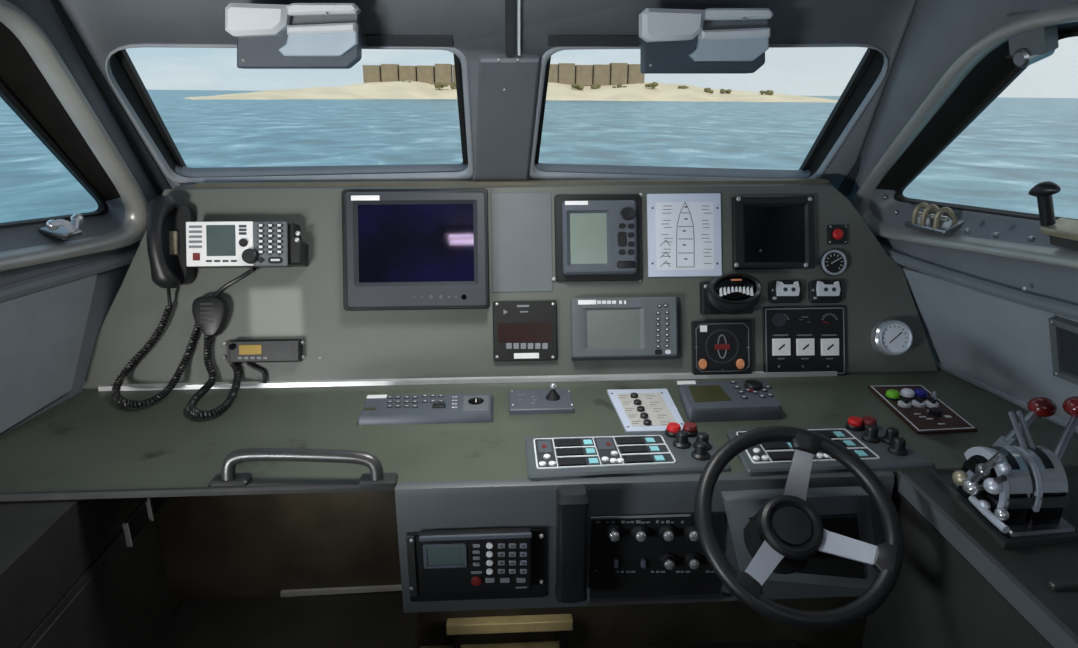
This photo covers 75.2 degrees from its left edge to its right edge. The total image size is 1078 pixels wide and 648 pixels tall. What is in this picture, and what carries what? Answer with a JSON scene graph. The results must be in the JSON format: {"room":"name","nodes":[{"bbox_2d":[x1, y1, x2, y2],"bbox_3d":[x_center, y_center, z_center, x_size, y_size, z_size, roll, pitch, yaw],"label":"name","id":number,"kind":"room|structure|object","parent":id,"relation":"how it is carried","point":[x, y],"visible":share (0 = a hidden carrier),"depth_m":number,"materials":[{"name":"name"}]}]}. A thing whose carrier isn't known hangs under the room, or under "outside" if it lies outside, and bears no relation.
{"room":"control cabin","nodes":[
{"label":"control cabin","id":0,"kind":"room"},
{"bbox_2d":[0,0,158,435],"bbox_3d":[-1.187,0.391,0.638,0.531,2.106,2.872,2,18,7],"label":"wall","id":1,"kind":"structure","parent":0,"point":[43,12],"depth_m":1.49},
{"bbox_2d":[0,274,96,432],"bbox_3d":[-1.105,0.239,0.897,0.074,0.275,1.475,2,18,7],"label":"wall panel","id":2,"kind":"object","parent":1,"relation":"attached to","point":[42,332],"depth_m":1.44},
{"bbox_2d":[0,248,137,302],"bbox_3d":[-1.058,0.062,0.909,0.032,0.080,1.621,2,18,7],"label":"structure","id":3,"kind":"structure","parent":1,"relation":"attached to","point":[13,290],"depth_m":1.44},
{"bbox_2d":[0,0,147,270],"bbox_3d":[-0.990,-0.268,1.093,0.207,0.495,1.109,2,18,6],"label":"window","id":4,"kind":"structure","parent":1,"relation":"in","point":[36,83],"depth_m":1.39,"materials":[{"name":"metal"}]},
{"bbox_2d":[39,213,83,239],"bbox_3d":[-0.984,-0.202,1.450,0.065,0.044,0.092,2,18,7],"label":"window latch","id":5,"kind":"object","parent":4,"relation":"attached to","point":[63,229],"depth_m":1.43,"materials":[{"name":"metal"}]},
{"bbox_2d":[0,497,173,647],"bbox_3d":[-0.892,0.686,0.783,0.274,0.466,1.549,-1,18,-3],"label":"locker","id":6,"kind":"object","parent":1,"relation":"attached to","point":[78,573],"visible":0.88,"depth_m":1.21,"materials":[{"name":"metal"}]},
{"bbox_2d":[0,368,1077,501],"bbox_3d":[-0.005,0.173,1.468,2.232,0.073,0.524,-1,18,-3],"label":"countertop","id":7,"kind":"structure","parent":6,"relation":"on","point":[89,445],"depth_m":1.40,"materials":[{"name":"paint"}]},
{"bbox_2d":[357,393,493,424],"bbox_3d":[-0.238,0.176,1.496,0.280,0.027,0.114,-1,18,-3],"label":"keyboard","id":8,"kind":"object","parent":7,"relation":"on","point":[432,408],"visible":1,"depth_m":1.47,"materials":[{"name":"grey plastic"},{"name":"white plastic"},{"name":"black plastic"}]},
{"bbox_2d":[83,178,937,390],"bbox_3d":[-0.058,-0.102,1.714,2.062,0.477,0.279,-1,18,-3],"label":"panel","id":9,"kind":"object","parent":7,"relation":"on","point":[444,346],"depth_m":1.65,"materials":[{"name":"paint"}]},
{"bbox_2d":[111,196,200,407],"bbox_3d":[-0.863,-0.063,1.563,0.145,0.427,0.269,7,19,20],"label":"telephone handset","id":10,"kind":"object","parent":9,"relation":"attached to","point":[166,224],"visible":0.97,"depth_m":1.58,"materials":[{"name":"black plastic"}]},
{"bbox_2d":[187,267,255,418],"bbox_3d":[-0.727,0.033,1.532,0.140,0.266,0.255,1,18,4],"label":"microphone","id":11,"kind":"object","parent":9,"relation":"attached to","point":[210,313],"visible":1,"depth_m":1.59,"materials":[{"name":"black plastic"}]},
{"bbox_2d":[186,221,308,267],"bbox_3d":[-0.661,-0.178,1.589,0.251,0.113,0.107,-1,18,-4],"label":"radio transceiver","id":12,"kind":"object","parent":9,"relation":"attached to","point":[229,244],"visible":1,"depth_m":1.56,"materials":[{"name":"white plastic"}]},
{"bbox_2d":[222,339,304,382],"bbox_3d":[-0.640,0.084,1.624,0.189,0.101,0.045,-1,18,-3],"label":"radio","id":13,"kind":"object","parent":9,"relation":"attached to","point":[248,352],"visible":1,"depth_m":1.60,"materials":[{"name":"black plastic"}]},
{"bbox_2d":[273,345,291,356],"bbox_3d":[-0.588,0.062,1.604,0.043,0.028,0.001,-1,0,-3],"label":"speaker grille","id":14,"kind":"object","parent":13,"relation":"attached to","point":[273,345],"depth_m":1.60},
{"bbox_2d":[342,188,489,310],"bbox_3d":[-0.287,-0.170,1.630,0.340,0.272,0.129,-1,18,-3],"label":"monitor","id":15,"kind":"object","parent":9,"relation":"attached to","point":[404,249],"visible":1,"depth_m":1.61,"materials":[{"name":"black plastic"}]},
{"bbox_2d":[491,192,552,291],"bbox_3d":[-0.041,-0.194,1.661,0.143,0.224,0.076,-1,18,-3],"label":"blank cover plate","id":16,"kind":"object","parent":9,"relation":"attached to","point":[521,223],"visible":1,"depth_m":1.66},
{"bbox_2d":[493,301,556,361],"bbox_3d":[-0.033,0.017,1.656,0.151,0.137,0.056,-1,18,-3],"label":"display","id":17,"kind":"object","parent":9,"relation":"attached to","point":[522,330],"visible":1,"depth_m":1.65,"materials":[{"name":"black plastic"}]},
{"bbox_2d":[552,193,642,281],"bbox_3d":[0.140,-0.203,1.657,0.222,0.200,0.092,-1,18,-3],"label":"echo sounder","id":18,"kind":"object","parent":9,"relation":"attached to","point":[598,237],"visible":1,"depth_m":1.64,"materials":[{"name":"black plastic"}]},
{"bbox_2d":[570,297,680,360],"bbox_3d":[0.207,0.012,1.660,0.262,0.149,0.072,-1,18,-3],"label":"display","id":19,"kind":"object","parent":9,"relation":"attached to","point":[631,328],"visible":1,"depth_m":1.65,"materials":[{"name":"white plastic"}]},
{"bbox_2d":[647,193,721,276],"bbox_3d":[0.349,-0.213,1.678,0.178,0.190,0.068,-1,18,-3],"label":"plaque","id":20,"kind":"object","parent":9,"relation":"on","point":[684,230],"visible":1,"depth_m":1.67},
{"bbox_2d":[700,325,706,331],"bbox_3d":[0.392,0.011,1.667,0.017,0.015,0.003,-1,0,-3],"label":"lamp","id":21,"kind":"object","parent":9,"relation":"on","point":[702,328],"depth_m":1.67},
{"bbox_2d":[699,273,761,313],"bbox_3d":[0.453,-0.071,1.648,0.132,0.112,0.092,-1,18,-3],"label":"compass","id":22,"kind":"object","parent":9,"relation":"attached to","point":[732,293],"visible":1,"depth_m":1.62,"materials":[{"name":"black plastic"}]},
{"bbox_2d":[708,273,761,303],"bbox_3d":[0.454,-0.082,1.619,0.122,0.072,0.024,-1,0,-3],"label":"hood","id":23,"kind":"object","parent":22,"relation":"attached to","point":[732,288],"depth_m":1.61,"materials":[{"name":"black plastic"}]},
{"bbox_2d":[731,195,814,269],"bbox_3d":[0.563,-0.220,1.683,0.198,0.170,0.071,-1,18,-3],"label":"display screen","id":24,"kind":"object","parent":9,"relation":"attached to","point":[769,232],"visible":1,"depth_m":1.68,"materials":[{"name":"black plastic"}]},
{"bbox_2d":[768,280,801,302],"bbox_3d":[0.593,-0.078,1.685,0.078,0.057,0.033,-1,18,-3],"label":"switch","id":25,"kind":"object","parent":9,"relation":"attached to","point":[779,291],"visible":1,"depth_m":1.68,"materials":[{"name":"black plastic"}]},
{"bbox_2d":[762,306,845,374],"bbox_3d":[0.641,0.041,1.691,0.202,0.160,0.061,-1,18,-3],"label":"panel","id":26,"kind":"object","parent":9,"relation":"attached to","point":[808,338],"visible":1,"depth_m":1.69,"materials":[{"name":"black plastic"}]},
{"bbox_2d":[808,280,841,302],"bbox_3d":[0.692,-0.078,1.690,0.079,0.057,0.033,-1,18,-3],"label":"switch","id":27,"kind":"object","parent":9,"relation":"attached to","point":[819,291],"visible":1,"depth_m":1.68,"materials":[{"name":"black plastic"}]},
{"bbox_2d":[819,249,846,275],"bbox_3d":[0.712,-0.148,1.692,0.066,0.064,0.033,0,18,-1],"label":"gauge","id":28,"kind":"object","parent":9,"relation":"attached to","point":[832,262],"visible":1,"depth_m":1.69,"materials":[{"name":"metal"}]},
{"bbox_2d":[827,225,846,243],"bbox_3d":[0.723,-0.215,1.693,0.047,0.046,0.027,-1,18,-3],"label":"warning lamp","id":29,"kind":"object","parent":9,"relation":"attached to","point":[836,234],"visible":1,"depth_m":1.69,"materials":[{"name":"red plastic"}]},
{"bbox_2d":[870,320,912,355],"bbox_3d":[0.849,0.034,1.688,0.089,0.091,0.060,0,18,-1],"label":"pressure gauge","id":30,"kind":"object","parent":9,"relation":"attached to","point":[888,337],"visible":1,"depth_m":1.67,"materials":[{"name":"silver metal"}]},
{"bbox_2d":[509,383,574,414],"bbox_3d":[0.004,0.152,1.532,0.140,0.048,0.105,-1,18,-3],"label":"panel","id":31,"kind":"object","parent":7,"relation":"on","point":[552,400],"visible":1,"depth_m":1.52,"materials":[{"name":"metal"}]},
{"bbox_2d":[525,422,730,480],"bbox_3d":[0.160,0.231,1.312,0.369,0.037,0.159,-1,18,-3],"label":"control panel","id":32,"kind":"object","parent":7,"relation":"on","point":[676,450],"visible":1,"depth_m":1.30,"materials":[{"name":"black plastic"}]},
{"bbox_2d":[555,439,581,446],"bbox_3d":[0.056,0.228,1.343,0.050,0.004,0.026,-1,18,-3],"label":"rocker switch","id":33,"kind":"object","parent":32,"relation":"attached to","point":[558,442],"depth_m":1.34,"materials":[{"name":"black plastic"}]},
{"bbox_2d":[557,447,583,455],"bbox_3d":[0.059,0.239,1.310,0.050,0.004,0.026,-1,18,-3],"label":"rocker switch","id":34,"kind":"object","parent":32,"relation":"attached to","point":[561,451],"depth_m":1.31,"materials":[{"name":"black plastic"}]},
{"bbox_2d":[558,457,586,465],"bbox_3d":[0.061,0.250,1.275,0.050,0.004,0.026,-1,18,-3],"label":"rocker switch","id":35,"kind":"object","parent":32,"relation":"attached to","point":[562,461],"depth_m":1.27,"materials":[{"name":"black plastic"}]},
{"bbox_2d":[583,439,592,444],"bbox_3d":[0.094,0.227,1.346,0.017,0.003,0.018,-1,18,-3],"label":"indicator light","id":36,"kind":"object","parent":32,"relation":"on","point":[585,441],"depth_m":1.35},
{"bbox_2d":[586,448,595,453],"bbox_3d":[0.097,0.238,1.313,0.017,0.003,0.018,-1,18,-3],"label":"indicator light","id":37,"kind":"object","parent":32,"relation":"on","point":[588,450],"depth_m":1.31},
{"bbox_2d":[588,458,598,463],"bbox_3d":[0.100,0.250,1.278,0.017,0.003,0.018,-1,18,-3],"label":"indicator light","id":38,"kind":"object","parent":32,"relation":"on","point":[590,460],"depth_m":1.28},
{"bbox_2d":[616,437,644,444],"bbox_3d":[0.177,0.225,1.351,0.051,0.004,0.025,-1,18,-3],"label":"rocker switch","id":39,"kind":"object","parent":32,"relation":"attached to","point":[619,440],"depth_m":1.35,"materials":[{"name":"black plastic"}]},
{"bbox_2d":[620,445,648,453],"bbox_3d":[0.179,0.236,1.319,0.052,0.004,0.025,-1,18,-3],"label":"rocker switch","id":40,"kind":"object","parent":32,"relation":"attached to","point":[624,449],"depth_m":1.31,"materials":[{"name":"black plastic"}]},
{"bbox_2d":[624,454,653,462],"bbox_3d":[0.183,0.247,1.284,0.052,0.004,0.026,-1,18,-3],"label":"rocker switch","id":41,"kind":"object","parent":32,"relation":"attached to","point":[628,458],"depth_m":1.28,"materials":[{"name":"black plastic"}]},
{"bbox_2d":[645,438,654,442],"bbox_3d":[0.215,0.225,1.353,0.017,0.003,0.018,-1,18,-3],"label":"indicator light","id":42,"kind":"object","parent":32,"relation":"on","point":[647,440],"depth_m":1.35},
{"bbox_2d":[649,446,659,451],"bbox_3d":[0.218,0.235,1.321,0.017,0.003,0.018,-1,18,-3],"label":"indicator light","id":43,"kind":"object","parent":32,"relation":"on","point":[651,448],"depth_m":1.32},
{"bbox_2d":[654,455,664,460],"bbox_3d":[0.221,0.247,1.287,0.017,0.003,0.018,-1,18,-3],"label":"indicator light","id":44,"kind":"object","parent":32,"relation":"on","point":[656,457],"depth_m":1.29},
{"bbox_2d":[395,470,893,612],"bbox_3d":[0.194,0.398,1.295,0.890,0.271,0.044,-1,18,-3],"label":"fascia","id":45,"kind":"object","parent":7,"relation":"attached to","point":[511,503],"visible":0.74,"depth_m":1.24,"materials":[{"name":"paint"}]},
{"bbox_2d":[406,527,545,601],"bbox_3d":[-0.111,0.436,1.250,0.248,0.155,0.034,-1,18,-3],"label":"radio unit","id":46,"kind":"object","parent":45,"relation":"attached to","point":[489,563],"visible":1,"depth_m":1.24,"materials":[{"name":"black plastic"}]},
{"bbox_2d":[555,484,589,602],"bbox_3d":[0.056,0.382,1.223,0.054,0.217,0.068,-1,18,-3],"label":"handset","id":47,"kind":"object","parent":45,"relation":"attached to","point":[572,501],"visible":1,"depth_m":1.19,"materials":[{"name":"black plastic"}]},
{"bbox_2d":[589,512,725,604],"bbox_3d":[0.218,0.429,1.269,0.251,0.182,0.028,-1,18,-3],"label":"switch panel","id":48,"kind":"object","parent":45,"relation":"attached to","point":[636,558],"visible":0.91,"depth_m":1.27,"materials":[{"name":"black plastic"}]},
{"bbox_2d":[605,524,621,541],"bbox_3d":[0.133,0.375,1.243,0.030,0.030,0.022,-1,18,-3],"label":"switch","id":49,"kind":"object","parent":48,"relation":"attached to","point":[613,532],"depth_m":1.25,"materials":[{"name":"silver metal"}]},
{"bbox_2d":[631,524,647,541],"bbox_3d":[0.181,0.376,1.246,0.030,0.030,0.022,-1,18,-3],"label":"switch","id":50,"kind":"object","parent":48,"relation":"attached to","point":[639,532],"depth_m":1.25,"materials":[{"name":"silver metal"}]},
{"bbox_2d":[659,524,674,540],"bbox_3d":[0.230,0.376,1.249,0.030,0.030,0.022,-1,18,-3],"label":"switch","id":51,"kind":"object","parent":48,"relation":"attached to","point":[666,531],"depth_m":1.25,"materials":[{"name":"silver metal"}]},
{"bbox_2d":[660,552,675,569],"bbox_3d":[0.236,0.433,1.268,0.030,0.030,0.022,-1,18,-3],"label":"switch","id":52,"kind":"object","parent":48,"relation":"attached to","point":[667,559],"depth_m":1.27,"materials":[{"name":"silver metal"}]},
{"bbox_2d":[684,524,698,540],"bbox_3d":[0.277,0.377,1.252,0.030,0.030,0.022,-1,18,-3],"label":"switch","id":53,"kind":"object","parent":48,"relation":"attached to","point":[690,532],"depth_m":1.25,"materials":[{"name":"silver metal"}]},
{"bbox_2d":[684,552,700,568],"bbox_3d":[0.281,0.433,1.271,0.030,0.030,0.022,-1,18,-3],"label":"switch","id":54,"kind":"object","parent":48,"relation":"attached to","point":[692,560],"depth_m":1.27,"materials":[{"name":"silver metal"}]},
{"bbox_2d":[721,486,877,588],"bbox_3d":[0.478,0.396,1.263,0.307,0.203,0.046,-1,18,-3],"label":"housing","id":55,"kind":"object","parent":45,"relation":"attached to","point":[845,511],"visible":0.57,"depth_m":1.24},
{"bbox_2d":[694,426,903,629],"bbox_3d":[0.416,0.322,1.132,0.328,0.228,0.263,2,18,7],"label":"steering wheel","id":56,"kind":"object","parent":55,"relation":"attached to","point":[782,537],"visible":1,"depth_m":1.14,"materials":[{"name":"rubber"}]},
{"bbox_2d":[607,389,683,433],"bbox_3d":[0.230,0.180,1.502,0.138,0.015,0.209,-1,18,-3],"label":"plaque","id":57,"kind":"object","parent":7,"relation":"on","point":[638,410],"visible":1,"depth_m":1.49,"materials":[{"name":"white plastic"}]},
{"bbox_2d":[677,380,781,422],"bbox_3d":[0.414,0.159,1.522,0.213,0.042,0.150,-1,18,-3],"label":"control unit","id":58,"kind":"object","parent":7,"relation":"on","point":[740,400],"visible":1,"depth_m":1.48,"materials":[{"name":"grey plastic"},{"name":"black plastic"},{"name":"white plastic"}]},
{"bbox_2d":[726,416,934,474],"bbox_3d":[0.543,0.224,1.335,0.350,0.037,0.169,-1,18,-3],"label":"control panel","id":59,"kind":"object","parent":7,"relation":"on","point":[880,448],"visible":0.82,"depth_m":1.30,"materials":[{"name":"black plastic"}]},
{"bbox_2d":[762,442,788,449],"bbox_3d":[0.449,0.231,1.333,0.046,0.004,0.028,-1,18,-3],"label":"rocker switch","id":60,"kind":"object","parent":59,"relation":"attached to","point":[773,445],"depth_m":1.33,"materials":[{"name":"black plastic"}]},
{"bbox_2d":[768,451,793,460],"bbox_3d":[0.451,0.244,1.294,0.047,0.004,0.028,-1,18,-3],"label":"rocker switch","id":61,"kind":"object","parent":59,"relation":"attached to","point":[772,455],"depth_m":1.29,"materials":[{"name":"black plastic"}]},
{"bbox_2d":[813,430,836,437],"bbox_3d":[0.556,0.217,1.375,0.047,0.004,0.027,-1,18,-3],"label":"rocker switch","id":62,"kind":"object","parent":59,"relation":"attached to","point":[828,433],"depth_m":1.38,"materials":[{"name":"black plastic"}]},
{"bbox_2d":[833,431,845,436],"bbox_3d":[0.591,0.217,1.377,0.016,0.003,0.020,-1,18,-3],"label":"indicator light","id":63,"kind":"object","parent":59,"relation":"on","point":[835,433],"depth_m":1.38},
{"bbox_2d":[834,439,846,446],"bbox_3d":[0.560,0.229,1.340,0.048,0.004,0.027,-1,18,-3],"label":"rocker switch","id":64,"kind":"object","parent":59,"relation":"attached to","point":[842,441],"depth_m":1.35,"materials":[{"name":"black plastic"}]},
{"bbox_2d":[843,440,855,445],"bbox_3d":[0.596,0.229,1.342,0.016,0.003,0.020,-1,18,-3],"label":"indicator light","id":65,"kind":"object","parent":59,"relation":"on","point":[845,442],"depth_m":1.34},
{"bbox_2d":[854,450,867,456],"bbox_3d":[0.601,0.241,1.304,0.017,0.003,0.020,-1,18,-3],"label":"indicator light","id":66,"kind":"object","parent":59,"relation":"on","point":[860,453],"depth_m":1.30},
{"bbox_2d":[868,385,977,434],"bbox_3d":[0.824,0.173,1.511,0.128,0.023,0.242,0,18,1],"label":"plate","id":67,"kind":"object","parent":7,"relation":"on","point":[921,409],"visible":1,"depth_m":1.49,"materials":[{"name":"black plastic"}]},
{"bbox_2d":[898,397,911,407],"bbox_3d":[0.792,0.169,1.515,0.027,0.016,0.027,-1,18,-3],"label":"switch","id":68,"kind":"object","parent":67,"relation":"attached to","point":[904,402],"depth_m":1.51,"materials":[{"name":"silver plastic"}]},
{"bbox_2d":[912,396,925,407],"bbox_3d":[0.824,0.168,1.518,0.027,0.016,0.027,-1,18,-3],"label":"switch","id":69,"kind":"object","parent":67,"relation":"attached to","point":[918,402],"depth_m":1.51,"materials":[{"name":"silver plastic"}]},
{"bbox_2d":[925,397,938,407],"bbox_3d":[0.851,0.169,1.515,0.027,0.016,0.027,-1,18,-3],"label":"switch","id":70,"kind":"object","parent":67,"relation":"attached to","point":[931,402],"depth_m":1.51,"materials":[{"name":"silver plastic"}]},
{"bbox_2d":[51,0,171,195],"bbox_3d":[-0.908,-0.454,1.482,0.053,0.433,0.381,-1,18,-3],"label":"structure","id":71,"kind":"structure","parent":1,"relation":"attached to","point":[158,180],"depth_m":1.48},
{"bbox_2d":[57,0,916,647],"bbox_3d":[-0.027,0.071,1.773,2.280,1.852,0.650,-1,18,-3],"label":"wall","id":72,"kind":"structure","parent":0,"point":[220,546],"depth_m":1.55,"materials":[{"name":"metal"}]},
{"bbox_2d":[155,591,422,647],"bbox_3d":[-0.534,0.688,1.495,0.540,0.055,0.260,-1,18,-3],"label":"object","id":73,"kind":"object","parent":72,"relation":"attached to","point":[373,619],"visible":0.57,"depth_m":1.52,"materials":[{"name":"black"}]},
{"bbox_2d":[105,43,473,183],"bbox_3d":[-0.520,-0.471,1.573,0.736,0.333,0.350,-1,18,-3],"label":"window","id":74,"kind":"structure","parent":72,"relation":"in","point":[122,74],"depth_m":1.58,"materials":[{"name":"rubber"}]},
{"bbox_2d":[225,3,362,68],"bbox_3d":[-0.439,-0.534,1.309,0.234,0.107,0.168,-1,18,-3],"label":"motor","id":75,"kind":"object","parent":72,"relation":"attached to","point":[294,35],"visible":1,"depth_m":1.25,"materials":[{"name":"metal"}]},
{"bbox_2d":[280,585,401,596],"bbox_3d":[-0.435,0.612,1.609,0.310,0.017,0.008,-1,18,-3],"label":"structure","id":76,"kind":"structure","parent":72,"relation":"attached to","point":[361,589],"depth_m":1.60},
{"bbox_2d":[365,35,452,46],"bbox_3d":[-0.253,-0.554,1.370,0.169,0.020,0.018,-1,18,-3],"label":"structure","id":77,"kind":"structure","parent":72,"relation":"attached to","point":[371,40],"depth_m":1.37},
{"bbox_2d":[475,55,539,180],"bbox_3d":[-0.077,-0.441,1.562,0.128,0.287,0.265,-2,18,-7],"label":"window pillar","id":78,"kind":"structure","parent":72,"relation":"attached to","point":[507,85],"depth_m":1.52,"materials":[{"name":"metal"}]},
{"bbox_2d":[505,0,515,55],"bbox_3d":[-0.055,-0.575,1.344,0.020,0.108,0.098,-1,18,-3],"label":"structure","id":79,"kind":"structure","parent":72,"relation":"attached to","point":[510,5],"depth_m":1.34},
{"bbox_2d":[517,0,520,55],"bbox_3d":[-0.038,-0.576,1.345,0.006,0.109,0.098,-1,18,-2],"label":"structure","id":80,"kind":"structure","parent":72,"relation":"attached to","point":[518,1],"depth_m":1.34},
{"bbox_2d":[548,35,639,46],"bbox_3d":[0.109,-0.561,1.386,0.183,0.020,0.018,-1,18,-3],"label":"structure","id":81,"kind":"structure","parent":72,"relation":"attached to","point":[553,40],"depth_m":1.38},
{"bbox_2d":[638,8,773,73],"bbox_3d":[0.303,-0.540,1.347,0.245,0.111,0.168,-1,18,-3],"label":"motor","id":82,"kind":"object","parent":72,"relation":"attached to","point":[709,40],"visible":1,"depth_m":1.29,"materials":[{"name":"metal"}]},
{"bbox_2d":[528,43,887,179],"bbox_3d":[0.354,-0.476,1.609,0.749,0.351,0.360,-2,18,-5],"label":"window","id":83,"kind":"structure","parent":72,"relation":"in","point":[868,76],"depth_m":1.62,"materials":[{"name":"rubber"}]},
{"bbox_3d":[-0.087,0.876,1.540,1.450,0.070,0.340,-1,18,-3],"label":"platform","id":84,"kind":"object","parent":72,"relation":"attached to","visible":0},
{"bbox_2d":[419,641,558,647],"bbox_3d":[-0.109,0.781,1.668,0.350,0.030,0.035,-1,18,-3],"label":"footrest","id":85,"kind":"object","parent":84,"relation":"on","point":[545,644],"visible":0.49,"depth_m":1.67,"materials":[{"name":"brown wood"}]},
{"bbox_2d":[446,614,572,647],"bbox_3d":[-0.066,0.737,1.609,0.285,0.150,0.035,-1,18,-3],"label":"footrest","id":86,"kind":"object","parent":84,"relation":"on","point":[456,627],"visible":1,"depth_m":1.58,"materials":[{"name":"brown wood"}]},
{"bbox_2d":[845,0,1077,362],"bbox_3d":[1.255,0.349,0.763,0.821,2.024,2.881,-4,19,-13],"label":"wall","id":87,"kind":"structure","parent":0,"point":[938,32],"depth_m":1.39,"materials":[{"name":"metal"}]},
{"bbox_2d":[837,156,861,195],"bbox_3d":[0.829,-0.486,1.564,0.066,0.449,0.397,-3,18,-8],"label":"structure","id":88,"kind":"structure","parent":87,"relation":"attached to","point":[846,186],"depth_m":1.76},
{"bbox_2d":[852,2,1077,268],"bbox_3d":[0.920,-0.277,1.152,0.250,0.480,1.284,-4,19,-12],"label":"window","id":89,"kind":"structure","parent":87,"relation":"in","point":[982,72],"depth_m":1.43,"materials":[{"name":"metal"}]},
{"bbox_2d":[905,203,964,235],"bbox_3d":[0.894,-0.240,1.578,0.066,0.062,0.120,-4,19,-13],"label":"clasp","id":90,"kind":"object","parent":89,"relation":"attached to","point":[937,223],"visible":1,"depth_m":1.56,"materials":[{"name":"metal"}]},
{"bbox_2d":[1006,10,1058,67],"bbox_3d":[0.821,-0.481,1.180,0.074,0.094,0.106,-4,19,-13],"label":"stay","id":91,"kind":"object","parent":89,"relation":"attached to","point":[1027,48],"visible":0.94,"depth_m":1.16,"materials":[{"name":"metal"}]},
{"bbox_2d":[1028,181,1077,250],"bbox_3d":[0.947,-0.192,1.248,0.082,0.117,0.134,-4,19,-13],"label":"tee latch","id":92,"kind":"object","parent":89,"relation":"attached to","point":[1062,232],"visible":1,"depth_m":1.27,"materials":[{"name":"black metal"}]},
{"bbox_2d":[880,243,1077,319],"bbox_3d":[1.040,0.030,1.035,0.043,0.097,1.683,-4,19,-13],"label":"structure","id":93,"kind":"structure","parent":87,"relation":"attached to","point":[1048,304],"depth_m":1.45,"materials":[{"name":"metal"}]},
{"bbox_2d":[898,264,1077,425],"bbox_3d":[1.108,0.172,1.059,0.128,0.308,1.605,-4,19,-13],"label":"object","id":94,"kind":"structure","parent":87,"relation":"attached to","point":[1003,345],"depth_m":1.53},
{"bbox_2d":[1048,315,1077,384],"bbox_3d":[1.010,0.054,1.323,0.061,0.128,0.081,-4,19,-13],"label":"switch box","id":95,"kind":"object","parent":94,"relation":"attached to","point":[1063,332],"visible":1,"depth_m":1.34,"materials":[{"name":"metal"}]},
{"bbox_2d":[935,361,1077,433],"bbox_3d":[1.176,0.330,1.064,0.023,0.033,1.486,-4,19,-13],"label":"structure","id":96,"kind":"structure","parent":87,"relation":"attached to","point":[1054,419],"depth_m":1.58},
{"bbox_2d":[926,468,1077,548],"bbox_3d":[0.762,0.296,1.156,0.141,0.012,0.221,-1,18,-3],"label":"tray","id":97,"kind":"object","parent":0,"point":[1028,532],"depth_m":1.07,"materials":[{"name":"metal"}]},
{"bbox_3d":[0.080,1.371,0.853,3.600,0.040,2.750,-1,18,-3],"label":"floor","id":98,"kind":"structure","parent":0,"visible":0},
{"bbox_2d":[861,479,1053,647],"bbox_3d":[0.699,0.905,0.815,0.024,0.870,1.305,-1,18,-3],"label":"console","id":99,"kind":"object","parent":98,"relation":"on","point":[938,599],"visible":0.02,"depth_m":1.16},
{"bbox_2d":[895,467,1077,647],"bbox_3d":[1.041,0.474,0.681,0.728,0.032,1.284,-1,18,-3],"label":"console","id":100,"kind":"object","parent":99,"relation":"on","point":[1022,576],"visible":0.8,"depth_m":1.03,"materials":[{"name":"paint"}]},
{"bbox_2d":[926,396,1077,548],"bbox_3d":[0.793,0.218,1.132,0.239,0.175,0.221,-1,18,-3],"label":"throttle levers","id":101,"kind":"object","parent":100,"relation":"on","point":[1016,494],"visible":1,"depth_m":1.07,"materials":[{"name":"metal"}]},
{"bbox_2d":[1048,580,1077,590],"bbox_3d":[0.733,0.360,0.967,0.055,0.008,0.012,-1,18,-3],"label":"handle","id":102,"kind":"object","parent":100,"relation":"on","point":[1073,584],"visible":1,"depth_m":0.96,"materials":[{"name":"metal"}]},
{"label":"outside","id":103,"kind":"structure","parent":0,"visible":0},
{"bbox_2d":[184,81,837,102],"bbox_3d":[16.974,-100.765,301.384,328.927,9.265,175.081,0,18,-3],"label":"beach","id":104,"kind":"structure","parent":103,"point":[395,89],"depth_m":319.67},
{"bbox_2d":[434,82,447,88],"bbox_3d":[-45.907,-111.659,327.549,6.370,3.118,3.461,0,18,-3],"label":"bush","id":105,"kind":"object","parent":104,"relation":"on","point":[439,85],"visible":1,"depth_m":326.49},
{"bbox_2d":[363,63,644,85],"bbox_3d":[-16.628,-122.886,344.862,136.900,11.718,9.250,0,18,-3],"label":"hilltop fort","id":106,"kind":"structure","parent":104,"relation":"on","point":[613,74],"depth_m":341.45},
{"bbox_2d":[571,84,583,89],"bbox_3d":[18.301,-112.463,332.008,5.987,2.788,3.975,0,18,-3],"label":"bush","id":107,"kind":"object","parent":104,"relation":"on","point":[575,86],"visible":1,"depth_m":331.03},
{"bbox_2d":[590,83,600,88],"bbox_3d":[27.257,-114.185,336.274,5.100,3.008,2.964,0,18,-3],"label":"bush","id":108,"kind":"object","parent":104,"relation":"on","point":[593,86],"visible":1,"depth_m":335.50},
{"bbox_2d":[612,83,626,87],"bbox_3d":[38.745,-113.672,335.525,7.188,3.180,3.742,0,18,-3],"label":"bush","id":109,"kind":"object","parent":104,"relation":"on","point":[619,85],"visible":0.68,"depth_m":334.36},
{"bbox_2d":[645,82,657,87],"bbox_3d":[53.690,-114.082,334.120,6.443,3.072,3.402,0,18,-3],"label":"bush","id":110,"kind":"object","parent":104,"relation":"on","point":[654,84],"visible":1,"depth_m":333.14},
{"bbox_2d":[704,88,713,92],"bbox_3d":[81.374,-112.001,335.875,5.003,2.743,3.881,0,18,-3],"label":"bush","id":111,"kind":"object","parent":104,"relation":"on","point":[708,90],"visible":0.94,"depth_m":334.60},
{"bbox_2d":[720,89,731,93],"bbox_3d":[90.499,-112.665,339.162,5.486,2.629,3.926,0,18,-3],"label":"bush","id":112,"kind":"object","parent":104,"relation":"on","point":[728,91],"visible":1,"depth_m":337.97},
{"bbox_2d":[760,90,773,94],"bbox_3d":[109.874,-111.603,337.786,6.779,2.618,3.514,0,18,-3],"label":"bush","id":113,"kind":"object","parent":104,"relation":"on","point":[769,92],"visible":0.97,"depth_m":336.98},
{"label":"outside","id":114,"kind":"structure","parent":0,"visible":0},
{"bbox_2d":[0,90,1077,222],"bbox_3d":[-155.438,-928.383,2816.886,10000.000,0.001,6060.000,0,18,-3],"label":"sea","id":115,"kind":"structure","parent":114,"point":[1014,145],"depth_m":46.82,"materials":[{"name":"liquid"}]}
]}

